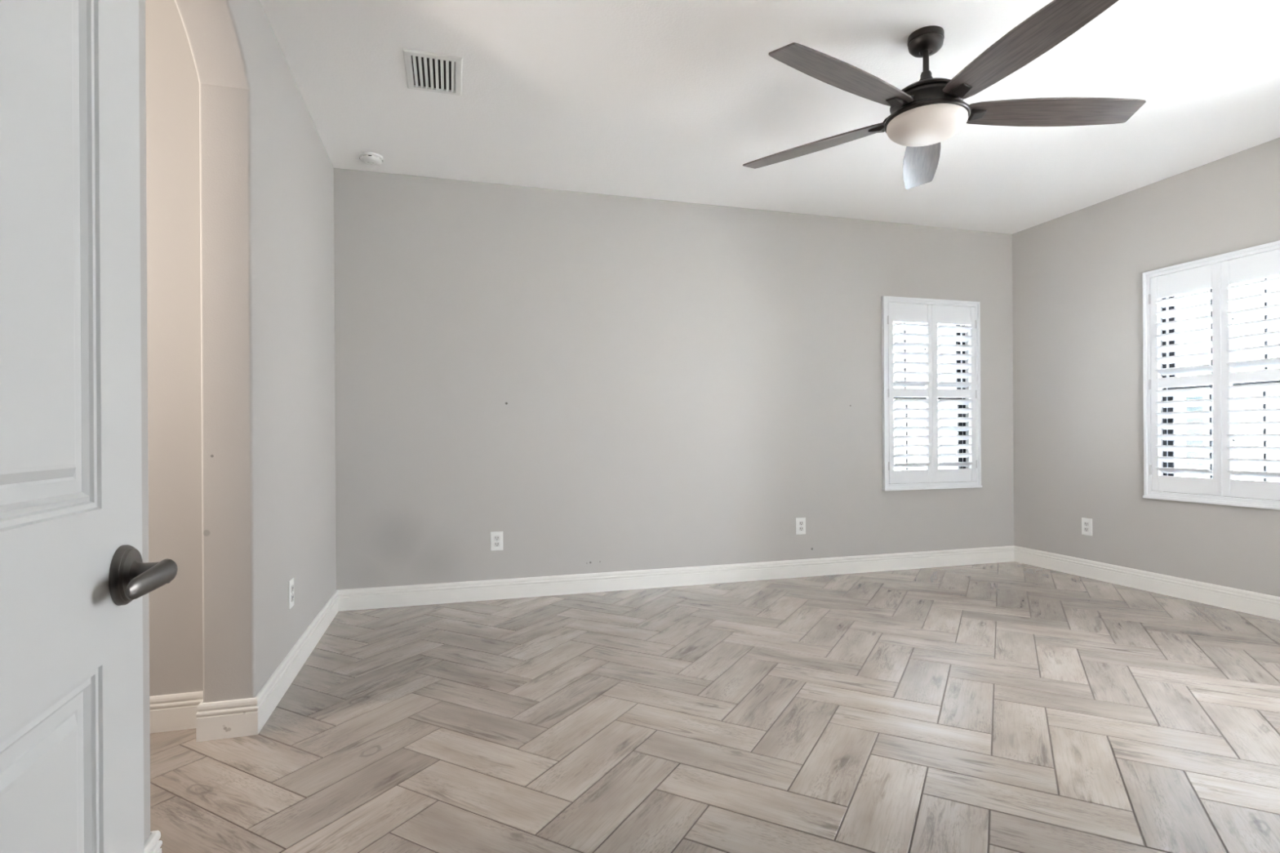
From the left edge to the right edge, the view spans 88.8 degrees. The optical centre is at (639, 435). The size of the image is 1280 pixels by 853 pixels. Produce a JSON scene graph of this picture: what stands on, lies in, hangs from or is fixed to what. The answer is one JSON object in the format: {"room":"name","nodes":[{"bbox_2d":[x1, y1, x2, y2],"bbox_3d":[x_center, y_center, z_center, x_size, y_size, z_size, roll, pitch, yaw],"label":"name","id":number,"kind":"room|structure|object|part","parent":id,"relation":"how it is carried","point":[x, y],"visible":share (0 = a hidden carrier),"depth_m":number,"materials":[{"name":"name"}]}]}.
{"room":"empty bedroom","nodes":[
{"label":"empty bedroom","id":0,"kind":"room"},
{"bbox_2d":[145,0,203,696],"bbox_3d":[-2.402,-0.282,2.280,1.634,2.738,0.120,0,0,-16],"label":"wall","id":1,"kind":"structure","parent":0,"point":[172,83],"depth_m":2.41,"materials":[{"name":"grey paint"}]},
{"bbox_2d":[149,690,203,733],"bbox_3d":[-2.375,1.021,2.215,1.634,0.130,0.015,0,0,-16],"label":"baseboard","id":2,"kind":"structure","parent":1,"relation":"attached to","point":[171,712],"depth_m":2.40,"materials":[{"name":"white paint"}]},
{"bbox_2d":[138,0,336,842],"bbox_3d":[-1.376,-0.289,1.966,0.166,2.738,4.270,0,0,-16],"label":"wall","id":3,"kind":"structure","parent":0,"point":[267,171],"depth_m":2.41,"materials":[{"name":"beige paint"}]},
{"bbox_2d":[144,830,162,852],"bbox_3d":[-0.927,1.012,0.759,0.015,0.130,1.708,0,0,-16],"label":"baseboard","id":4,"kind":"structure","parent":3,"relation":"attached to","point":[152,845],"depth_m":1.55,"materials":[{"name":"white paint"}]},
{"bbox_2d":[195,697,257,742],"bbox_3d":[-1.475,1.016,2.342,0.196,0.130,0.015,0,0,-16],"label":"baseboard","id":5,"kind":"object","parent":3,"relation":"attached to","point":[224,719],"visible":1,"depth_m":2.34,"materials":[{"name":"white paint"}]},
{"bbox_2d":[288,577,293,609],"bbox_3d":[-1.548,0.701,2.907,0.009,0.125,0.081,0,0,-16],"label":"electrical outlet","id":6,"kind":"object","parent":3,"relation":"attached to","point":[291,583],"visible":1,"depth_m":2.89,"materials":[{"name":"white plastic"}]},
{"bbox_2d":[254,590,338,733],"bbox_3d":[-1.628,1.016,3.201,0.015,0.130,1.751,0,0,-16],"label":"baseboard","id":7,"kind":"structure","parent":3,"relation":"attached to","point":[269,695],"depth_m":2.88,"materials":[{"name":"white paint"}]},
{"bbox_2d":[333,168,1013,590],"bbox_3d":[0.609,-0.301,4.861,5.578,2.738,0.200,0,0,-16],"label":"wall","id":8,"kind":"structure","parent":0,"point":[597,383],"depth_m":4.56,"materials":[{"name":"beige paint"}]},
{"bbox_2d":[490,531,502,551],"bbox_3d":[-0.942,0.694,4.304,0.081,0.125,0.009,0,0,-16],"label":"electrical outlet","id":9,"kind":"object","parent":8,"relation":"attached to","point":[496,537],"visible":1,"depth_m":4.30,"materials":[{"name":"white plastic"}]},
{"bbox_2d":[493,542,499,546],"bbox_3d":[-0.941,0.715,4.303,0.034,0.029,0.005,0,0,-16],"label":"receptacle","id":10,"kind":"object","parent":9,"relation":"attached to","point":[495,544],"depth_m":4.30,"materials":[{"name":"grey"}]},
{"bbox_2d":[493,535,499,540],"bbox_3d":[-0.942,0.674,4.303,0.034,0.029,0.005,0,0,-16],"label":"receptacle","id":11,"kind":"object","parent":9,"relation":"attached to","point":[495,537],"depth_m":4.30,"materials":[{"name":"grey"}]},
{"bbox_2d":[337,545,1013,611],"bbox_3d":[0.631,1.002,4.753,5.212,0.130,0.015,0,0,-16],"label":"baseboard","id":12,"kind":"structure","parent":8,"relation":"attached to","point":[351,599],"depth_m":4.59,"materials":[{"name":"white paint"}]},
{"bbox_2d":[795,517,805,534],"bbox_3d":[1.212,0.681,4.923,0.081,0.125,0.009,0,0,-16],"label":"electrical outlet","id":13,"kind":"object","parent":8,"relation":"attached to","point":[800,522],"visible":1,"depth_m":4.92,"materials":[{"name":"white plastic"}]},
{"bbox_2d":[893,322,965,484],"bbox_3d":[2.302,-0.335,5.373,0.858,1.451,0.050,0,0,-16],"label":"window","id":14,"kind":"structure","parent":8,"relation":"in","point":[959,433],"depth_m":5.46,"materials":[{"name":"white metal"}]},
{"bbox_3d":[2.299,-0.673,5.375,0.798,0.749,0.016,0,0,-16],"label":"sash","id":15,"kind":"part","parent":14,"relation":"part of","materials":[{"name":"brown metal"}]},
{"bbox_3d":[2.308,0.022,5.360,0.798,0.712,0.016,0,0,-16],"label":"sash","id":16,"kind":"part","parent":14,"relation":"part of","materials":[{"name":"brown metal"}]},
{"bbox_2d":[881,296,982,490],"bbox_3d":[2.340,-0.332,5.240,0.928,1.519,0.082,0,0,-16],"label":"plantation shutter","id":17,"kind":"object","parent":14,"relation":"attached to","point":[931,312],"visible":1,"depth_m":5.22,"materials":[{"name":"white paint"}]},
{"bbox_3d":[2.143,-0.334,5.182,0.416,1.421,0.031,0,0,-16],"label":"shutter panel","id":18,"kind":"part","parent":17,"relation":"part of","materials":[{"name":"white paint"}]},
{"bbox_3d":[2.540,-0.337,5.298,0.412,1.421,0.027,0,0,-16],"label":"shutter panel","id":19,"kind":"part","parent":17,"relation":"part of","materials":[{"name":"white paint"}]},
{"bbox_2d":[150,561,1279,852],"bbox_3d":[0.592,1.127,1.628,7.012,0.120,6.000,0,0,-16],"label":"floor","id":20,"kind":"structure","parent":0,"point":[1008,707],"depth_m":2.37,"materials":[{"name":"beige tile"}]},
{"bbox_2d":[259,0,1279,234],"bbox_3d":[0.601,-1.730,1.677,7.332,0.120,6.320,0,0,-16],"label":"ceiling","id":21,"kind":"structure","parent":0,"point":[659,100],"depth_m":3.21,"materials":[{"name":"white paint"}]},
{"bbox_2d":[359,151,383,165],"bbox_3d":[-1.595,-1.636,3.882,0.134,0.040,0.134,0,0,-16],"label":"smoke detector","id":22,"kind":"object","parent":21,"relation":"attached to","point":[370,158],"visible":1,"depth_m":3.85,"materials":[{"name":"white plastic"}]},
{"bbox_3d":[-1.595,-1.650,3.882,0.134,0.012,0.134,0,0,-16],"label":"plate","id":23,"kind":"part","parent":22,"relation":"part of","materials":[{"name":"white plastic"}]},
{"bbox_2d":[402,48,462,95],"bbox_3d":[-0.943,-1.652,2.994,0.250,0.016,0.326,0,0,-16],"label":"ceiling vent","id":24,"kind":"object","parent":21,"relation":"in","point":[432,72],"visible":1,"depth_m":2.98,"materials":[{"name":"white metal"}]},
{"bbox_2d":[742,0,1146,189],"bbox_3d":[1.211,-1.458,2.681,1.642,0.431,1.572,0,0,-16],"label":"ceiling fan","id":25,"kind":"object","parent":21,"relation":"hanging from","point":[929,111],"visible":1,"depth_m":2.63,"materials":[{"name":"brown wood"}]},
{"bbox_3d":[0.811,-1.347,3.055,0.690,0.007,0.170,0,11,39],"label":"fan blade","id":26,"kind":"part","parent":25,"relation":"part of","materials":[{"name":"brown wood"}]},
{"bbox_3d":[0.779,-1.350,2.469,0.690,0.007,0.170,0,11,-33],"label":"fan blade","id":27,"kind":"part","parent":25,"relation":"part of","materials":[{"name":"brown wood"}]},
{"bbox_3d":[1.379,-1.351,3.206,0.170,0.007,0.690,-13,-4,21],"label":"fan blade","id":28,"kind":"part","parent":25,"relation":"part of","materials":[{"name":"brown wood"}]},
{"bbox_3d":[1.200,-1.277,2.740,0.314,0.070,0.314,0,0,-16],"label":"lamp shade","id":29,"kind":"part","parent":25,"relation":"part of","materials":[{"name":"white glass"}]},
{"bbox_3d":[1.328,-1.350,2.257,0.170,0.007,0.690,11,-3,-15],"label":"fan blade","id":30,"kind":"part","parent":25,"relation":"part of","materials":[{"name":"brown wood"}]},
{"bbox_3d":[1.698,-1.340,2.713,0.690,0.007,0.170,1,-11,3],"label":"fan blade","id":31,"kind":"part","parent":25,"relation":"part of","materials":[{"name":"brown wood"}]},
{"bbox_2d":[1012,137,1279,596],"bbox_3d":[3.832,-0.322,3.377,0.200,2.738,4.430,0,0,-16],"label":"wall","id":32,"kind":"structure","parent":0,"point":[1077,276],"depth_m":4.63,"materials":[{"name":"grey paint"}]},
{"bbox_2d":[1081,517,1092,535],"bbox_3d":[3.309,0.675,4.844,0.009,0.125,0.081,0,0,-16],"label":"electrical outlet","id":33,"kind":"object","parent":32,"relation":"attached to","point":[1086,523],"visible":1,"depth_m":4.84,"materials":[{"name":"white plastic"}]},
{"bbox_2d":[1013,545,1279,620],"bbox_3d":[3.715,0.982,3.425,0.015,0.130,4.270,0,0,-16],"label":"baseboard","id":34,"kind":"structure","parent":32,"relation":"attached to","point":[1263,605],"depth_m":4.35,"materials":[{"name":"white paint"}]},
{"bbox_2d":[1162,275,1279,500],"bbox_3d":[3.675,-0.344,4.017,0.050,1.451,0.858,0,0,-16],"label":"window","id":35,"kind":"structure","parent":32,"relation":"in","point":[1166,464],"depth_m":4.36,"materials":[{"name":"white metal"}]},
{"bbox_2d":[1142,240,1279,510],"bbox_3d":[3.543,-0.340,3.979,0.082,1.519,0.928,0,0,-16],"label":"plantation shutter","id":36,"kind":"object","parent":35,"relation":"attached to","point":[1218,273],"visible":1,"depth_m":4.01,"materials":[{"name":"white paint"}]},
{"bbox_3d":[3.484,-0.343,4.176,0.031,1.421,0.416,0,0,-16],"label":"shutter panel","id":37,"kind":"part","parent":36,"relation":"part of","materials":[{"name":"white paint"}]},
{"bbox_3d":[3.600,-0.343,3.779,0.027,1.421,0.412,0,0,-16],"label":"shutter panel","id":38,"kind":"part","parent":36,"relation":"part of","materials":[{"name":"white paint"}]},
{"bbox_3d":[3.675,-0.682,4.018,0.016,0.749,0.798,0,0,-16],"label":"sash","id":39,"kind":"part","parent":35,"relation":"part of","materials":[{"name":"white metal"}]},
{"bbox_3d":[3.664,0.013,4.013,0.016,0.712,0.798,0,0,-16],"label":"sash","id":40,"kind":"part","parent":35,"relation":"part of","materials":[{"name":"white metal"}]},
{"bbox_3d":[0.955,-0.303,0.330,7.012,2.738,0.160,0,0,-16],"label":"wall","id":41,"kind":"structure","parent":0,"visible":0},
{"bbox_2d":[0,0,177,852],"bbox_3d":[-0.476,0.051,0.398,0.136,2.023,0.776,0,0,-19],"label":"door","id":42,"kind":"structure","parent":41,"relation":"in","point":[74,577],"depth_m":0.62,"materials":[{"name":"white paint"}]},
{"bbox_3d":[-0.546,0.152,0.722,0.044,0.065,0.065,0,0,-19],"label":"handle","id":43,"kind":"part","parent":42,"relation":"part of","materials":[{"name":"grey metal"}]},
{"bbox_3d":[-0.522,0.153,0.701,0.020,0.030,0.081,0,0,-15],"label":"lever","id":44,"kind":"part","parent":42,"relation":"part of","materials":[{"name":"grey metal"}]},
{"label":"outside","id":45,"kind":"structure","parent":0,"visible":0},
{"bbox_3d":[2.932,1.428,5.420,22.000,0.150,24.000,0,0,-16],"label":"ground","id":46,"kind":"structure","parent":45,"visible":0},
{"bbox_2d":[893,321,903,470],"bbox_3d":[-0.520,-0.350,10.883,9.200,3.450,4.800,0,0,-16],"label":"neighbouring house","id":47,"kind":"structure","parent":46,"relation":"on","point":[895,406],"depth_m":10.09,"materials":[{"name":"white"}]}
]}

